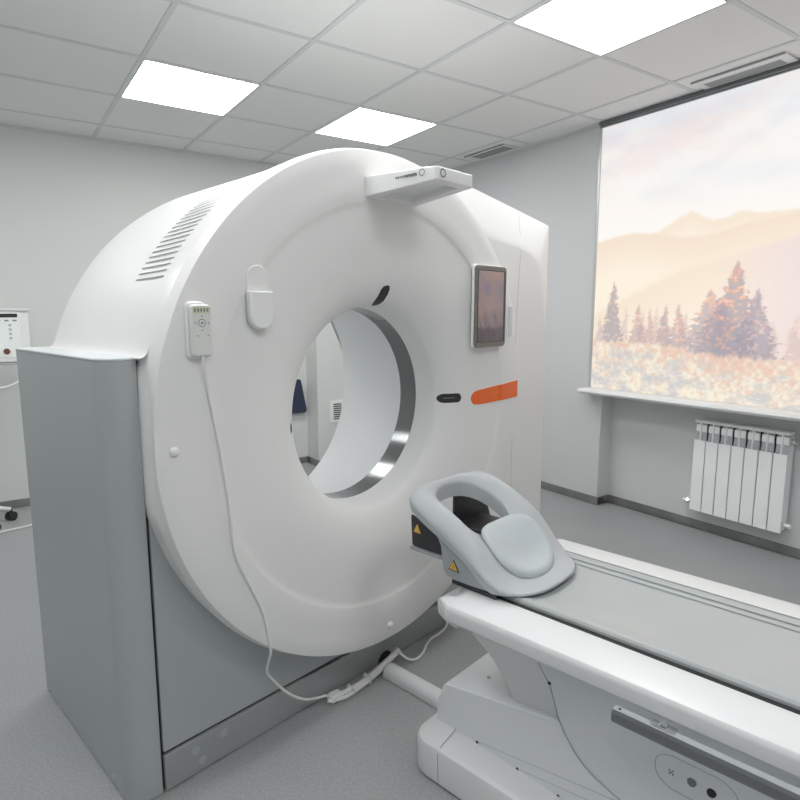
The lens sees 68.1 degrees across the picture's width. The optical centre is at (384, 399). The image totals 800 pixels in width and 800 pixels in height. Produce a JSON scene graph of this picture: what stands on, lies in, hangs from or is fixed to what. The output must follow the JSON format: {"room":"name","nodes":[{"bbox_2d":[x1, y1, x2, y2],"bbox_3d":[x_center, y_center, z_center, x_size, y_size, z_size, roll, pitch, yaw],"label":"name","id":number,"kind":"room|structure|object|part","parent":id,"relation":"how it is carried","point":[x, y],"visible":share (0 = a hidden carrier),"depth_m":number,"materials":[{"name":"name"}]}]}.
{"room":"radiology room","nodes":[
{"label":"radiology room","id":0,"kind":"room"},
{"bbox_2d":[0,126,307,501],"bbox_3d":[-1.887,-0.578,4.361,5.017,2.508,0.100,-6,10,-33],"label":"wall","id":1,"kind":"structure","parent":0,"point":[64,198],"depth_m":4.02,"materials":[{"name":"white paint"}]},
{"bbox_2d":[0,456,320,507],"bbox_3d":[-1.796,0.654,4.409,5.017,0.055,0.220,-6,10,-33],"label":"baseboard","id":2,"kind":"structure","parent":1,"relation":"attached to","point":[25,501],"depth_m":4.07,"materials":[{"name":"grey plastic"}]},
{"bbox_2d":[0,123,598,169],"bbox_3d":[-1.280,-1.684,3.277,5.017,0.012,2.100,-6,10,-33],"label":"trim","id":3,"kind":"structure","parent":1,"relation":"attached to","point":[1,124],"depth_m":4.20,"materials":[{"name":"white metal"}]},
{"bbox_2d":[292,379,306,413],"bbox_3d":[-0.869,-0.021,5.039,0.440,0.295,0.044,-6,10,-33],"label":"wall display","id":4,"kind":"object","parent":1,"relation":"attached to","point":[298,405],"visible":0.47,"depth_m":5.10,"materials":[{"name":"blue"}]},
{"bbox_2d":[306,323,343,459],"bbox_3d":[-0.428,-0.697,5.147,0.475,2.508,0.200,-6,10,-33],"label":"wall","id":5,"kind":"structure","parent":1,"relation":"attached to","point":[324,359],"depth_m":5.08,"materials":[{"name":"white paint"}]},
{"bbox_2d":[330,400,342,422],"bbox_3d":[-0.409,0.099,5.145,0.147,0.190,0.009,-6,10,-33],"label":"air vent","id":6,"kind":"object","parent":1,"relation":"attached to","point":[335,406],"visible":0.67,"depth_m":5.13,"materials":[{"name":"white plastic"}]},
{"bbox_2d":[0,0,799,168],"bbox_3d":[0.076,-1.484,1.469,5.450,0.100,6.830,-6,10,-33],"label":"ceiling","id":7,"kind":"structure","parent":0,"point":[414,33],"depth_m":2.90,"materials":[{"name":"white tile"}]},
{"bbox_2d":[122,59,258,114],"bbox_3d":[-1.062,-1.677,3.207,0.574,0.006,0.574,-6,10,-33],"label":"recessed light","id":8,"kind":"object","parent":7,"relation":"in","point":[155,82],"visible":1,"depth_m":3.18,"materials":[{"name":"white plastic"}]},
{"bbox_2d":[315,107,436,145],"bbox_3d":[-0.064,-1.776,3.866,0.574,0.006,0.574,-6,10,-33],"label":"recessed light","id":9,"kind":"object","parent":7,"relation":"in","point":[361,124],"visible":1,"depth_m":3.84,"materials":[{"name":"white plastic"}]},
{"bbox_2d":[0,0,799,165],"bbox_3d":[-0.046,-1.420,1.396,5.078,0.004,6.630,-6,10,-33],"label":"grid","id":10,"kind":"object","parent":7,"relation":"attached to","point":[174,3],"depth_m":2.95,"materials":[{"name":"white metal"}]},
{"bbox_2d":[464,144,518,160],"bbox_3d":[0.801,-1.862,4.451,0.164,0.010,0.424,-6,10,-33],"label":"ceiling vent","id":11,"kind":"object","parent":7,"relation":"in","point":[502,148],"visible":1,"depth_m":4.43,"materials":[{"name":"white metal"}]},
{"bbox_2d":[514,0,726,54],"bbox_3d":[0.936,-1.565,2.385,0.574,0.006,0.574,-6,10,-33],"label":"recessed light","id":12,"kind":"object","parent":7,"relation":"in","point":[600,27],"visible":1,"depth_m":2.43,"materials":[{"name":"white plastic"}]},
{"bbox_2d":[691,51,798,89],"bbox_3d":[1.804,-1.653,2.983,0.144,0.010,0.454,-6,10,-33],"label":"ceiling vent","id":13,"kind":"object","parent":7,"relation":"in","point":[783,58],"visible":1,"depth_m":2.96,"materials":[{"name":"white metal"}]},
{"bbox_2d":[0,462,799,799],"bbox_3d":[0.085,1.097,1.843,5.450,0.100,6.830,-6,10,-33],"label":"floor","id":14,"kind":"structure","parent":0,"point":[363,745],"depth_m":1.95,"materials":[{"name":"plastic"}]},
{"bbox_2d":[0,309,30,529],"bbox_3d":[-2.462,0.118,3.627,0.591,1.342,0.422,-6,10,-33],"label":"stand","id":15,"kind":"object","parent":14,"relation":"on","point":[14,324],"visible":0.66,"depth_m":3.61,"materials":[{"name":"white plastic"},{"name":"metal"}]},
{"bbox_3d":[-2.461,0.680,3.716,0.040,0.081,0.198,8,11,43],"label":"stand leg","id":16,"kind":"part","parent":15,"relation":"part of","materials":[{"name":"white metal"}]},
{"bbox_3d":[-2.413,-0.382,3.509,0.432,0.268,0.004,-6,10,-33],"label":"panel","id":17,"kind":"part","parent":15,"relation":"part of","materials":[{"name":"white plastic"}]},
{"bbox_2d":[0,524,31,532],"bbox_3d":[-2.425,0.790,3.626,0.970,0.014,0.235,-8,11,-42],"label":"cable","id":18,"kind":"object","parent":14,"relation":"on","point":[29,525],"visible":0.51,"depth_m":3.62,"materials":[{"name":"white plastic"}]},
{"bbox_2d":[16,148,548,799],"bbox_3d":[-0.101,0.066,2.269,1.109,1.814,2.006,8,11,43],"label":"gantry","id":19,"kind":"object","parent":14,"relation":"on","point":[156,647],"visible":0.94,"depth_m":1.73,"materials":[{"name":"white plastic"}]},
{"bbox_2d":[184,301,327,700],"bbox_3d":[-0.333,0.385,1.710,0.062,1.316,0.496,4,9,29],"label":"remote","id":20,"kind":"object","parent":19,"relation":"hanging from","point":[197,314],"visible":1,"depth_m":1.45,"materials":[{"name":"white plastic"}]},
{"bbox_3d":[-0.335,-0.271,1.568,0.005,0.170,0.070,8,11,43],"label":"hook plate","id":21,"kind":"part","parent":19,"relation":"part of","materials":[{"name":"white plastic"}]},
{"bbox_3d":[-0.057,0.350,2.101,0.012,1.065,1.581,8,11,43],"label":"panel","id":22,"kind":"part","parent":19,"relation":"part of","materials":[{"name":"white plastic"}]},
{"bbox_3d":[0.029,0.928,2.271,0.014,0.107,1.821,8,11,43],"label":"kick panel","id":23,"kind":"part","parent":19,"relation":"part of","materials":[{"name":"grey"}]},
{"bbox_2d":[471,264,506,348],"bbox_3d":[0.411,-0.364,2.314,0.026,0.320,0.208,8,11,44],"label":"screen","id":24,"kind":"object","parent":19,"relation":"attached to","point":[488,307],"visible":1,"depth_m":2.29,"materials":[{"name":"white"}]},
{"bbox_3d":[0.517,-0.326,2.451,0.004,0.132,0.046,8,11,43],"label":"latch plate","id":25,"kind":"part","parent":19,"relation":"part of","materials":[{"name":"white plastic"}]},
{"bbox_2d":[327,622,447,703],"bbox_3d":[0.054,0.959,2.217,0.079,0.066,0.688,7,11,42],"label":"cable bundle","id":26,"kind":"object","parent":14,"relation":"on","point":[336,695],"visible":0.96,"depth_m":2.10,"materials":[{"name":"white plastic"},{"name":"rubber"}]},
{"bbox_2d":[383,662,441,708],"bbox_3d":[0.138,0.997,2.046,0.338,0.039,0.064,8,11,44],"label":"duct","id":27,"kind":"object","parent":14,"relation":"on","point":[415,685],"visible":0.66,"depth_m":2.06,"materials":[{"name":"white plastic"}]},
{"bbox_2d":[417,539,799,799],"bbox_3d":[1.010,0.847,1.119,2.130,0.591,0.648,8,11,43],"label":"table","id":28,"kind":"object","parent":14,"relation":"on","point":[626,678],"visible":0.97,"depth_m":1.37,"materials":[{"name":"white plastic"}]},
{"bbox_3d":[0.240,0.498,1.566,0.140,0.012,0.022,8,11,43],"label":"slot plate","id":29,"kind":"part","parent":28,"relation":"part of","materials":[{"name":"black plastic"}]},
{"bbox_2d":[409,470,575,599],"bbox_3d":[0.335,0.363,1.713,0.422,0.223,0.438,8,11,43],"label":"headrest","id":30,"kind":"object","parent":28,"relation":"on","point":[515,554],"visible":1,"depth_m":1.64,"materials":[{"name":"grey plastic"}]},
{"bbox_3d":[0.334,0.361,1.876,0.138,0.145,0.208,8,11,43],"label":"bracket plate","id":31,"kind":"part","parent":30,"relation":"part of","materials":[{"name":"black plastic"}]},
{"bbox_2d":[481,514,553,578],"bbox_3d":[0.378,0.408,1.655,0.166,0.118,0.248,8,11,43],"label":"cushion","id":32,"kind":"object","parent":30,"relation":"on","point":[519,545],"depth_m":1.64,"materials":[{"name":"grey fabric"}]},
{"bbox_3d":[0.887,0.644,0.889,2.030,0.085,0.134,8,11,43],"label":"rail","id":33,"kind":"part","parent":28,"relation":"part of","materials":[{"name":"white plastic"}]},
{"bbox_3d":[1.223,0.593,1.234,2.030,0.085,0.134,8,11,43],"label":"rail","id":34,"kind":"part","parent":28,"relation":"part of","materials":[{"name":"white plastic"}]},
{"bbox_3d":[0.634,0.788,1.220,0.018,0.019,0.014,8,11,43],"label":"control knob","id":35,"kind":"part","parent":28,"relation":"part of","materials":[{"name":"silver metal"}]},
{"bbox_3d":[0.981,0.698,0.687,1.450,0.027,0.023,8,11,43],"label":"accessory rail","id":36,"kind":"part","parent":28,"relation":"part of","materials":[{"name":"silver metal"}]},
{"bbox_3d":[0.973,0.683,0.693,1.427,0.001,0.016,8,11,43],"label":"rail","id":37,"kind":"part","parent":28,"relation":"part of","materials":[{"name":"white plastic"}]},
{"bbox_3d":[0.661,0.793,1.195,0.018,0.019,0.014,8,11,43],"label":"control knob","id":38,"kind":"part","parent":28,"relation":"part of","materials":[{"name":"black plastic"}]},
{"bbox_2d":[455,126,799,548],"bbox_3d":[2.208,-0.405,3.063,0.333,2.508,6.830,-6,10,-33],"label":"wall","id":39,"kind":"structure","parent":0,"point":[641,452],"depth_m":4.05,"materials":[{"name":"grey paint"}]},
{"bbox_2d":[541,481,799,558],"bbox_3d":[2.123,0.819,3.172,0.135,0.055,6.618,-6,10,-33],"label":"baseboard","id":40,"kind":"structure","parent":39,"relation":"attached to","point":[769,545],"depth_m":3.68,"materials":[{"name":"grey plastic"}]},
{"bbox_2d":[577,387,799,421],"bbox_3d":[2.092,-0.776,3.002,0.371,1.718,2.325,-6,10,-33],"label":"windowsill","id":41,"kind":"structure","parent":39,"relation":"in","point":[685,402],"depth_m":3.32,"materials":[{"name":"white plastic"}]},
{"bbox_2d":[588,59,799,411],"bbox_3d":[2.017,-0.796,2.957,0.034,1.700,2.289,-6,10,-33],"label":"roller blind","id":42,"kind":"object","parent":39,"relation":"attached to","point":[696,288],"visible":1,"depth_m":3.31,"materials":[{"name":"fabric"}]},
{"bbox_3d":[1.392,-0.913,3.896,0.020,1.668,0.020,-6,10,-33],"label":"rail","id":43,"kind":"part","parent":42,"relation":"part of","materials":[{"name":"grey"}]},
{"bbox_2d":[682,418,799,533],"bbox_3d":[1.996,0.411,3.349,0.083,0.550,0.587,-6,10,-33],"label":"radiator","id":44,"kind":"object","parent":39,"relation":"attached to","point":[739,473],"visible":1,"depth_m":3.29,"materials":[{"name":"white metal"}]}
]}

